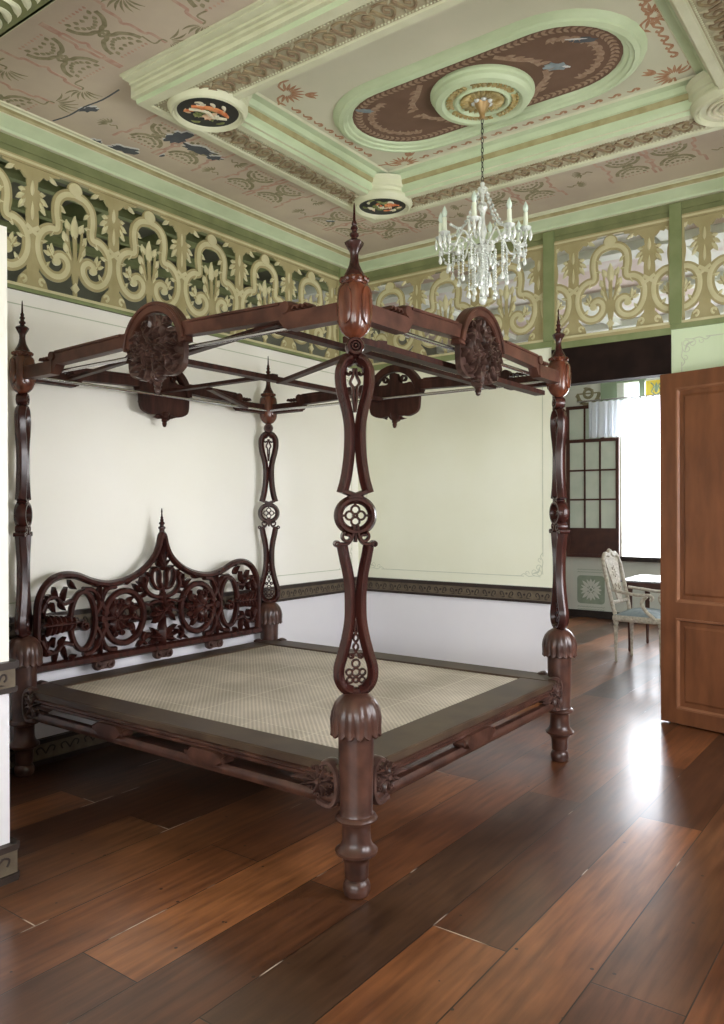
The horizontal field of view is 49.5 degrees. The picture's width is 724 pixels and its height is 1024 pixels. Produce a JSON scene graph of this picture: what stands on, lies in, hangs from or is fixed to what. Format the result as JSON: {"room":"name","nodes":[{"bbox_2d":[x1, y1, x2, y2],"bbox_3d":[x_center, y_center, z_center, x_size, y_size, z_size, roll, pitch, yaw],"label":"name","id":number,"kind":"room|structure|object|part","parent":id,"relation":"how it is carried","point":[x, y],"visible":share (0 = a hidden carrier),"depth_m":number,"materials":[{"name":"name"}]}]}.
{"room":"historic interior","nodes":[
{"label":"historic interior","id":0,"kind":"room"},
{"bbox_2d":[0,225,9,845],"bbox_3d":[-1.990,0.170,3.506,1.252,2.655,0.160,0,0,36],"label":"wall partition","id":1,"kind":"structure","parent":0,"point":[4,572],"depth_m":3.18,"materials":[{"name":"paint"}]},
{"bbox_2d":[0,658,18,694],"bbox_3d":[-1.951,0.670,3.495,1.247,0.125,0.205,0,0,36],"label":"trim","id":2,"kind":"structure","parent":1,"relation":"attached to","point":[7,669],"depth_m":3.17,"materials":[{"name":"beige paint"}]},
{"bbox_2d":[0,836,19,886],"bbox_3d":[-1.949,1.423,3.497,1.246,0.150,0.204,0,0,36],"label":"baseboard","id":3,"kind":"structure","parent":1,"relation":"attached to","point":[9,872],"depth_m":3.17,"materials":[{"name":"brown wood"}]},
{"bbox_2d":[0,142,358,743],"bbox_3d":[-1.312,-0.460,5.593,0.144,3.900,4.390,0,0,36],"label":"wall","id":4,"kind":"structure","parent":0,"point":[103,469],"depth_m":5.46,"materials":[{"name":"paint"}]},
{"bbox_2d":[0,0,52,36],"bbox_3d":[-0.627,-2.248,2.573,4.560,0.313,0.300,0,0,36],"label":"trim","id":5,"kind":"structure","parent":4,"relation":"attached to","point":[12,12],"depth_m":3.29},
{"bbox_2d":[9,731,145,773],"bbox_3d":[-1.213,1.414,5.580,0.034,0.150,4.030,0,0,36],"label":"baseboard","id":6,"kind":"structure","parent":4,"relation":"attached to","point":[60,746],"depth_m":4.75,"materials":[{"name":"brown wood"}]},
{"bbox_2d":[0,148,338,361],"bbox_3d":[-1.324,-1.681,5.465,0.044,0.783,3.740,0,0,36],"label":"frieze","id":7,"kind":"object","parent":4,"relation":"attached to","point":[32,234],"visible":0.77,"depth_m":5.20},
{"bbox_2d":[9,577,356,639],"bbox_3d":[-1.224,0.662,5.566,0.035,0.125,4.060,0,0,36],"label":"trim","id":8,"kind":"structure","parent":4,"relation":"attached to","point":[334,586],"depth_m":6.34,"materials":[{"name":"brown wood"}]},
{"bbox_2d":[338,268,346,355],"bbox_3d":[-0.187,-1.738,7.006,0.060,0.840,0.090,0,0,36],"label":"trim","id":9,"kind":"structure","parent":4,"relation":"attached to","point":[341,273],"depth_m":6.96,"materials":[{"name":"green paint"}]},
{"bbox_2d":[0,0,723,277],"bbox_3d":[0.624,-2.195,4.266,4.560,0.162,3.930,0,0,36],"label":"trim","id":10,"kind":"structure","parent":4,"relation":"attached to","point":[21,129],"depth_m":5.60,"materials":[{"name":"green paint"}]},
{"bbox_2d":[0,213,438,365],"bbox_3d":[-1.123,-0.469,8.344,0.100,3.900,9.140,0,0,36],"label":"wall","id":11,"kind":"structure","parent":0,"point":[64,287],"depth_m":6.78,"materials":[{"name":"paint"}]},
{"bbox_2d":[0,161,328,305],"bbox_3d":[-1.978,-1.944,6.046,1.460,0.770,4.440,0,0,36],"label":"trim","id":12,"kind":"structure","parent":11,"relation":"attached to","point":[73,209],"depth_m":6.20,"materials":[{"name":"paint"}]},
{"bbox_2d":[0,616,723,1023],"bbox_3d":[0.287,1.547,4.274,7.200,0.120,14.050,0,0,36],"label":"floor","id":13,"kind":"structure","parent":0,"point":[511,883],"depth_m":3.12,"materials":[{"name":"brown wood"}]},
{"bbox_2d":[9,203,576,898],"bbox_3d":[-0.374,0.141,4.576,2.565,2.695,2.228,0,0,36],"label":"canopy bed","id":14,"kind":"object","parent":13,"relation":"on","point":[346,721],"visible":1,"depth_m":4.24,"materials":[{"name":"brown wood"}]},
{"bbox_3d":[-1.921,1.165,4.466,0.168,0.660,0.168,0,0,-9],"label":"bed post","id":15,"kind":"part","parent":14,"relation":"part of","materials":[{"name":"brown wood"}]},
{"bbox_3d":[-1.334,0.450,5.250,0.064,0.949,1.859,0,0,36],"label":"headboard","id":16,"kind":"part","parent":14,"relation":"part of","materials":[{"name":"brown wood"}]},
{"bbox_3d":[-1.331,-0.877,5.278,0.071,0.251,1.933,0,0,36],"label":"canopy cornice","id":17,"kind":"part","parent":14,"relation":"part of","materials":[{"name":"brown wood"}]},
{"bbox_3d":[-1.302,-0.773,5.257,0.020,0.019,1.923,0,0,36],"label":"curtain rail","id":18,"kind":"part","parent":14,"relation":"part of","materials":[{"name":"silver metal"}]},
{"bbox_3d":[-0.961,-0.771,3.784,2.260,0.019,0.020,0,0,36],"label":"curtain rail","id":19,"kind":"part","parent":14,"relation":"part of","materials":[{"name":"silver metal"}]},
{"bbox_3d":[-0.982,-0.874,3.756,2.270,0.251,0.071,0,0,36],"label":"canopy cornice","id":20,"kind":"part","parent":14,"relation":"part of","materials":[{"name":"brown wood"}]},
{"bbox_3d":[-0.984,1.091,3.749,2.230,0.128,0.050,0,0,36],"label":"apron rail","id":21,"kind":"part","parent":14,"relation":"part of","materials":[{"name":"brown wood"}]},
{"bbox_3d":[-0.719,1.156,6.094,0.168,0.660,0.168,0,0,-9],"label":"bed post","id":22,"kind":"part","parent":14,"relation":"part of","materials":[{"name":"brown wood"}]},
{"bbox_3d":[-0.362,1.007,4.569,2.405,0.040,2.088,0,0,36],"label":"bed frame","id":23,"kind":"part","parent":14,"relation":"part of","materials":[{"name":"brown wood"}]},
{"bbox_3d":[-0.022,1.162,3.064,0.168,0.660,0.168,0,0,-9],"label":"bed post","id":24,"kind":"part","parent":14,"relation":"part of","materials":[{"name":"brown wood"}]},
{"bbox_3d":[0.234,-0.774,4.122,0.050,0.022,1.963,0,0,36],"label":"canopy rail","id":25,"kind":"part","parent":14,"relation":"part of","materials":[{"name":"brown wood"}]},
{"bbox_3d":[0.206,-0.779,5.364,2.260,0.019,0.020,0,0,36],"label":"curtain rail","id":26,"kind":"part","parent":14,"relation":"part of","materials":[{"name":"silver metal"}]},
{"bbox_3d":[0.226,-0.883,5.392,2.270,0.251,0.071,0,0,36],"label":"canopy cornice","id":27,"kind":"part","parent":14,"relation":"part of","materials":[{"name":"brown wood"}]},
{"bbox_3d":[0.508,-0.710,3.964,0.062,0.026,1.893,0,0,36],"label":"canopy rail","id":28,"kind":"part","parent":14,"relation":"part of","materials":[{"name":"brown wood"}]},
{"bbox_3d":[0.548,-0.776,3.891,0.020,0.019,1.923,0,0,36],"label":"curtain rail","id":29,"kind":"part","parent":14,"relation":"part of","materials":[{"name":"silver metal"}]},
{"bbox_3d":[0.576,-0.880,3.869,0.071,0.251,1.933,0,0,36],"label":"canopy cornice","id":30,"kind":"part","parent":14,"relation":"part of","materials":[{"name":"brown wood"}]},
{"bbox_3d":[0.592,1.085,3.868,0.050,0.128,1.893,0,0,36],"label":"apron rail","id":31,"kind":"part","parent":14,"relation":"part of","materials":[{"name":"brown wood"}]},
{"bbox_3d":[1.180,1.153,4.692,0.168,0.660,0.168,0,0,-9],"label":"bed post","id":32,"kind":"part","parent":14,"relation":"part of","materials":[{"name":"brown wood"}]},
{"bbox_2d":[601,549,660,666],"bbox_3d":[2.739,0.919,7.783,0.644,1.100,0.522,0,0,40],"label":"armchair","id":33,"kind":"object","parent":13,"relation":"on","point":[610,559],"visible":0.84,"depth_m":7.75,"materials":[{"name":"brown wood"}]},
{"bbox_3d":[2.497,1.255,7.727,0.052,0.430,0.052,0,0,40],"label":"leg","id":34,"kind":"part","parent":33,"relation":"part of","materials":[{"name":"white wood"}]},
{"bbox_3d":[2.562,0.702,7.932,0.182,0.665,0.446,0,0,40],"label":"frame","id":35,"kind":"part","parent":33,"relation":"part of","materials":[{"name":"white wood"}]},
{"bbox_3d":[2.757,1.253,8.032,0.052,0.430,0.052,0,0,40],"label":"leg","id":36,"kind":"part","parent":33,"relation":"part of","materials":[{"name":"white wood"}]},
{"bbox_3d":[2.618,0.896,7.587,0.445,0.285,0.062,0,0,44],"label":"armrest","id":37,"kind":"part","parent":33,"relation":"part of","materials":[{"name":"white wood"}]},
{"bbox_3d":[2.791,1.039,7.733,0.500,0.060,0.468,0,0,40],"label":"seat frame","id":38,"kind":"part","parent":33,"relation":"part of","materials":[{"name":"white wood"}]},
{"bbox_2d":[615,608,660,618],"bbox_3d":[2.794,0.979,7.736,0.470,0.060,0.430,0,0,40],"label":"seat cushion","id":39,"kind":"object","parent":33,"relation":"on","point":[634,613],"depth_m":7.62,"materials":[{"name":"blue fabric"}]},
{"bbox_3d":[2.912,0.894,7.933,0.445,0.285,0.062,0,0,37],"label":"armrest","id":40,"kind":"part","parent":33,"relation":"part of","materials":[{"name":"white wood"}]},
{"bbox_3d":[2.832,1.255,7.442,0.052,0.430,0.052,0,0,40],"label":"leg","id":41,"kind":"part","parent":33,"relation":"part of","materials":[{"name":"white wood"}]},
{"bbox_2d":[620,575,660,650],"bbox_3d":[3.422,1.088,8.216,1.240,0.755,0.800,0,0,36],"label":"side table","id":42,"kind":"object","parent":13,"relation":"on","point":[645,581],"visible":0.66,"depth_m":8.26,"materials":[{"name":"grey"}]},
{"bbox_3d":[2.819,1.135,8.276,0.068,0.665,0.068,0,0,36],"label":"leg","id":43,"kind":"part","parent":42,"relation":"part of","materials":[{"name":"brown wood"}]},
{"bbox_3d":[3.188,1.132,8.774,0.068,0.665,0.068,0,0,36],"label":"leg","id":44,"kind":"part","parent":42,"relation":"part of","materials":[{"name":"brown wood"}]},
{"bbox_2d":[0,0,723,255],"bbox_3d":[0.570,-2.332,4.194,4.840,0.123,4.390,0,0,36],"label":"ceiling","id":45,"kind":"structure","parent":0,"point":[63,65],"depth_m":4.27,"materials":[{"name":"grey paint"}]},
{"bbox_2d":[167,87,251,132],"bbox_3d":[-0.830,-2.209,4.234,0.480,0.150,0.480,0,0,36],"label":"roundel","id":46,"kind":"object","parent":45,"relation":"attached to","point":[204,110],"visible":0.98,"depth_m":4.21,"materials":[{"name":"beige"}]},
{"bbox_2d":[177,98,238,126],"bbox_3d":[-0.830,-2.151,4.234,0.334,0.018,0.334,0,0,36],"label":"painting","id":47,"kind":"object","parent":46,"relation":"attached to","point":[191,112],"depth_m":4.24,"materials":[{"name":"black"}]},
{"bbox_2d":[352,173,412,218],"bbox_3d":[0.144,-2.216,5.553,0.480,0.150,0.480,0,0,36],"label":"roundel","id":48,"kind":"object","parent":45,"relation":"attached to","point":[386,199],"visible":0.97,"depth_m":5.44,"materials":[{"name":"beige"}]},
{"bbox_2d":[359,198,405,214],"bbox_3d":[0.144,-2.158,5.553,0.334,0.018,0.334,0,0,36],"label":"painting","id":49,"kind":"object","parent":48,"relation":"attached to","point":[372,206],"depth_m":5.56,"materials":[{"name":"black"}]},
{"bbox_2d":[119,0,723,222],"bbox_3d":[0.546,-2.241,4.174,2.855,0.145,2.310,0,0,36],"label":"trim","id":50,"kind":"structure","parent":45,"relation":"attached to","point":[263,44],"depth_m":4.36,"materials":[{"name":"green paint"}]},
{"bbox_2d":[430,64,534,125],"bbox_3d":[0.663,-2.284,4.336,0.570,0.070,0.570,0,0,36],"label":"ceiling medallion","id":51,"kind":"object","parent":45,"relation":"attached to","point":[511,89],"visible":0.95,"depth_m":4.24,"materials":[{"name":"green"}]},
{"bbox_2d":[435,96,531,304],"bbox_3d":[0.665,-1.707,4.338,0.518,1.121,0.517,0,0,36],"label":"crystal chandelier","id":52,"kind":"object","parent":51,"relation":"hanging from","point":[483,250],"visible":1,"depth_m":4.29,"materials":[{"name":"glass"}]},
{"bbox_3d":[0.443,-1.655,4.416,0.030,0.062,0.028,0,0,36],"label":"candle bulb","id":53,"kind":"part","parent":52,"relation":"part of","materials":[{"name":"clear glass"}]},
{"bbox_3d":[0.445,-1.619,4.232,0.030,0.062,0.028,0,0,36],"label":"candle bulb","id":54,"kind":"part","parent":52,"relation":"part of","materials":[{"name":"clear glass"}]},
{"bbox_3d":[0.534,-1.492,4.385,0.207,0.095,0.012,0,0,19],"label":"arm","id":55,"kind":"part","parent":52,"relation":"part of","materials":[{"name":"clear glass"}]},
{"bbox_3d":[0.535,-1.492,4.276,0.218,0.095,0.012,0,0,-26],"label":"arm","id":56,"kind":"part","parent":52,"relation":"part of","materials":[{"name":"clear glass"}]},
{"bbox_3d":[0.603,-1.493,4.469,0.012,0.095,0.218,0,0,-26],"label":"arm","id":57,"kind":"part","parent":52,"relation":"part of","materials":[{"name":"clear glass"}]},
{"bbox_3d":[0.588,-1.654,4.116,0.030,0.062,0.028,0,0,36],"label":"candle bulb","id":58,"kind":"part","parent":52,"relation":"part of","materials":[{"name":"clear glass"}]},
{"bbox_3d":[0.620,-1.492,4.207,0.012,0.095,0.207,0,0,19],"label":"arm","id":59,"kind":"part","parent":52,"relation":"part of","materials":[{"name":"clear glass"}]},
{"bbox_3d":[0.664,-1.997,4.337,0.013,0.353,0.013,0,0,-9],"label":"chain","id":60,"kind":"part","parent":52,"relation":"part of","materials":[{"name":"grey"}]},
{"bbox_3d":[0.666,-1.502,4.338,0.100,0.645,0.100,0,0,36],"label":"stem","id":61,"kind":"part","parent":52,"relation":"part of","materials":[{"name":"clear glass"}]},
{"bbox_3d":[0.743,-1.656,4.560,0.030,0.062,0.028,0,0,36],"label":"candle bulb","id":62,"kind":"part","parent":52,"relation":"part of","materials":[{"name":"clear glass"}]},
{"bbox_3d":[0.728,-1.493,4.208,0.012,0.095,0.218,0,0,-26],"label":"arm","id":63,"kind":"part","parent":52,"relation":"part of","materials":[{"name":"clear glass"}]},
{"bbox_3d":[0.796,-1.494,4.401,0.218,0.095,0.012,0,0,-26],"label":"arm","id":64,"kind":"part","parent":52,"relation":"part of","materials":[{"name":"clear glass"}]},
{"bbox_3d":[0.797,-1.493,4.292,0.207,0.095,0.012,0,0,19],"label":"arm","id":65,"kind":"part","parent":52,"relation":"part of","materials":[{"name":"clear glass"}]},
{"bbox_3d":[0.772,-1.620,4.117,0.030,0.062,0.028,0,0,36],"label":"candle bulb","id":66,"kind":"part","parent":52,"relation":"part of","materials":[{"name":"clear glass"}]},
{"bbox_3d":[0.886,-1.621,4.445,0.030,0.062,0.028,0,0,36],"label":"candle bulb","id":67,"kind":"part","parent":52,"relation":"part of","materials":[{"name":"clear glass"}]},
{"bbox_3d":[0.887,-1.656,4.261,0.030,0.062,0.028,0,0,36],"label":"candle bulb","id":68,"kind":"part","parent":52,"relation":"part of","materials":[{"name":"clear glass"}]},
{"bbox_2d":[333,8,647,152],"bbox_3d":[0.634,-2.293,4.314,1.800,0.042,0.870,0,0,36],"label":"trim","id":69,"kind":"structure","parent":45,"relation":"attached to","point":[633,38],"depth_m":4.09,"materials":[{"name":"green paint"}]},
{"bbox_2d":[685,70,723,127],"bbox_3d":[1.982,-2.220,4.195,0.480,0.150,0.480,0,0,36],"label":"roundel","id":70,"kind":"object","parent":45,"relation":"attached to","point":[707,106],"visible":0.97,"depth_m":4.17,"materials":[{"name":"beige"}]},
{"bbox_2d":[0,179,723,346],"bbox_3d":[1.726,-2.393,6.230,7.200,0.100,9.140,0,0,36],"label":"ceiling","id":71,"kind":"structure","parent":0,"point":[615,263],"depth_m":7.78,"materials":[{"name":"beige paint"}]},
{"bbox_2d":[358,200,723,672],"bbox_3d":[1.838,-0.473,5.906,4.560,3.900,0.144,0,0,36],"label":"wall","id":72,"kind":"structure","parent":0,"point":[462,484],"depth_m":6.52,"materials":[{"name":"paint"}]},
{"bbox_2d":[7,283,723,372],"bbox_3d":[0.630,-1.284,4.273,4.560,0.080,4.200,0,0,36],"label":"trim","id":73,"kind":"structure","parent":72,"relation":"attached to","point":[666,331],"depth_m":5.74,"materials":[{"name":"green paint"}]},
{"bbox_2d":[364,244,542,364],"bbox_3d":[0.719,-1.692,6.641,1.750,0.783,0.044,0,0,36],"label":"frieze","id":74,"kind":"object","parent":72,"relation":"attached to","point":[416,298],"visible":0.52,"depth_m":6.54},
{"bbox_2d":[367,577,551,603],"bbox_3d":[1.806,0.650,5.830,4.524,0.125,0.035,0,0,36],"label":"trim","id":75,"kind":"structure","parent":72,"relation":"attached to","point":[542,595],"depth_m":6.53,"materials":[{"name":"brown paint"}]},
{"bbox_2d":[252,222,723,353],"bbox_3d":[3.005,-2.253,8.046,7.100,0.200,4.700,0,0,36],"label":"trim","id":76,"kind":"structure","parent":72,"relation":"attached to","point":[662,236],"depth_m":7.97,"materials":[{"name":"wood"}]},
{"bbox_2d":[543,231,557,341],"bbox_3d":[1.463,-1.742,6.104,0.085,0.840,0.080,0,0,36],"label":"trim","id":77,"kind":"structure","parent":72,"relation":"attached to","point":[548,238],"depth_m":6.07,"materials":[{"name":"green paint"}]},
{"bbox_2d":[551,335,670,385],"bbox_3d":[1.857,-1.115,5.857,0.890,0.275,0.115,0,0,36],"label":"trim","id":78,"kind":"structure","parent":72,"relation":"attached to","point":[650,357],"depth_m":5.76,"materials":[{"name":"brown wood"}]},
{"bbox_2d":[554,217,669,342],"bbox_3d":[1.837,-1.694,5.816,0.860,0.783,0.044,0,0,36],"label":"frieze","id":79,"kind":"object","parent":72,"relation":"attached to","point":[649,283],"visible":1,"depth_m":5.80},
{"bbox_2d":[669,202,681,324],"bbox_3d":[2.221,-1.743,5.545,0.080,0.840,0.080,0,0,36],"label":"trim","id":80,"kind":"structure","parent":72,"relation":"attached to","point":[675,210],"depth_m":5.51,"materials":[{"name":"green paint"}]},
{"bbox_2d":[660,366,723,732],"bbox_3d":[2.410,0.250,5.202,0.051,2.430,0.933,0,0,-40],"label":"panelled door","id":81,"kind":"structure","parent":72,"relation":"in","point":[691,402],"depth_m":5.36,"materials":[{"name":"brown wood"}]},
{"bbox_3d":[2.407,-0.117,5.192,0.037,1.485,0.690,0,0,-40],"label":"door panel","id":82,"kind":"part","parent":81,"relation":"part of","materials":[{"name":"brown wood"}]},
{"bbox_3d":[2.411,1.050,5.195,0.037,0.630,0.690,0,0,-40],"label":"door panel","id":83,"kind":"part","parent":81,"relation":"part of","materials":[{"name":"brown wood"}]},
{"bbox_2d":[682,205,723,322],"bbox_3d":[2.593,-1.695,5.257,0.860,0.783,0.044,0,0,36],"label":"frieze","id":84,"kind":"object","parent":72,"relation":"attached to","point":[705,289],"visible":1,"depth_m":5.43},
{"bbox_2d":[564,377,660,611],"bbox_3d":[4.481,-0.493,9.957,7.200,3.900,0.127,0,0,36],"label":"wall","id":85,"kind":"structure","parent":0,"point":[586,589],"depth_m":10.80,"materials":[{"name":"paint"}]},
{"bbox_2d":[566,405,603,555],"bbox_3d":[3.084,-0.425,10.868,0.530,2.090,0.035,0,0,36],"label":"window shutter","id":86,"kind":"object","parent":85,"relation":"attached to","point":[578,416],"visible":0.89,"depth_m":10.93,"materials":[{"name":"brown wood"}]},
{"bbox_3d":[3.084,-0.603,10.868,0.440,1.645,0.007,0,0,36],"label":"shell pane","id":87,"kind":"part","parent":86,"relation":"part of","materials":[{"name":"white glass"}]},
{"bbox_2d":[566,437,619,557],"bbox_3d":[3.154,-0.190,10.744,0.730,1.620,0.035,0,0,36],"label":"window shutter","id":88,"kind":"object","parent":85,"relation":"attached to","point":[593,465],"visible":0.91,"depth_m":10.74,"materials":[{"name":"brown wood"}]},
{"bbox_3d":[3.154,-0.368,10.744,0.640,1.175,0.007,0,0,36],"label":"shell pane","id":89,"kind":"part","parent":88,"relation":"part of","materials":[{"name":"white glass"}]},
{"bbox_3d":[3.158,0.420,10.747,0.640,0.310,0.016,0,0,36],"label":"panel","id":90,"kind":"part","parent":88,"relation":"part of","materials":[{"name":"brown wood"}]},
{"bbox_2d":[569,556,659,618],"bbox_3d":[4.432,1.027,9.887,7.000,0.860,0.110,0,0,36],"label":"trim","id":91,"kind":"structure","parent":85,"relation":"attached to","point":[572,612],"depth_m":10.73,"materials":[{"name":"brown wood"}]},
{"bbox_2d":[577,394,659,403],"bbox_3d":[3.970,-1.517,10.159,2.400,0.018,0.160,0,0,36],"label":"curtain rod","id":92,"kind":"object","parent":85,"relation":"attached to","point":[580,402],"visible":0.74,"depth_m":10.49,"materials":[{"name":"silver metal"}]},
{"bbox_2d":[589,396,659,437],"bbox_3d":[3.958,-1.254,10.084,2.150,0.497,0.058,0,0,36],"label":"valance curtain","id":93,"kind":"object","parent":92,"relation":"hanging from","point":[638,416],"visible":0.58,"depth_m":10.44,"materials":[{"name":"white fabric"}]},
{"bbox_2d":[601,379,645,400],"bbox_3d":[3.516,-1.626,10.581,0.610,0.310,0.020,0,0,36],"label":"window","id":94,"kind":"structure","parent":85,"relation":"in","point":[609,389],"depth_m":10.65,"materials":[{"name":"green"}]},
{"bbox_2d":[646,380,659,396],"bbox_3d":[4.367,-1.635,10.008,1.480,0.215,0.030,0,0,36],"label":"transom window","id":95,"kind":"structure","parent":85,"relation":"in","point":[652,386],"depth_m":10.38,"materials":[{"name":"yellow glass"}]}
]}

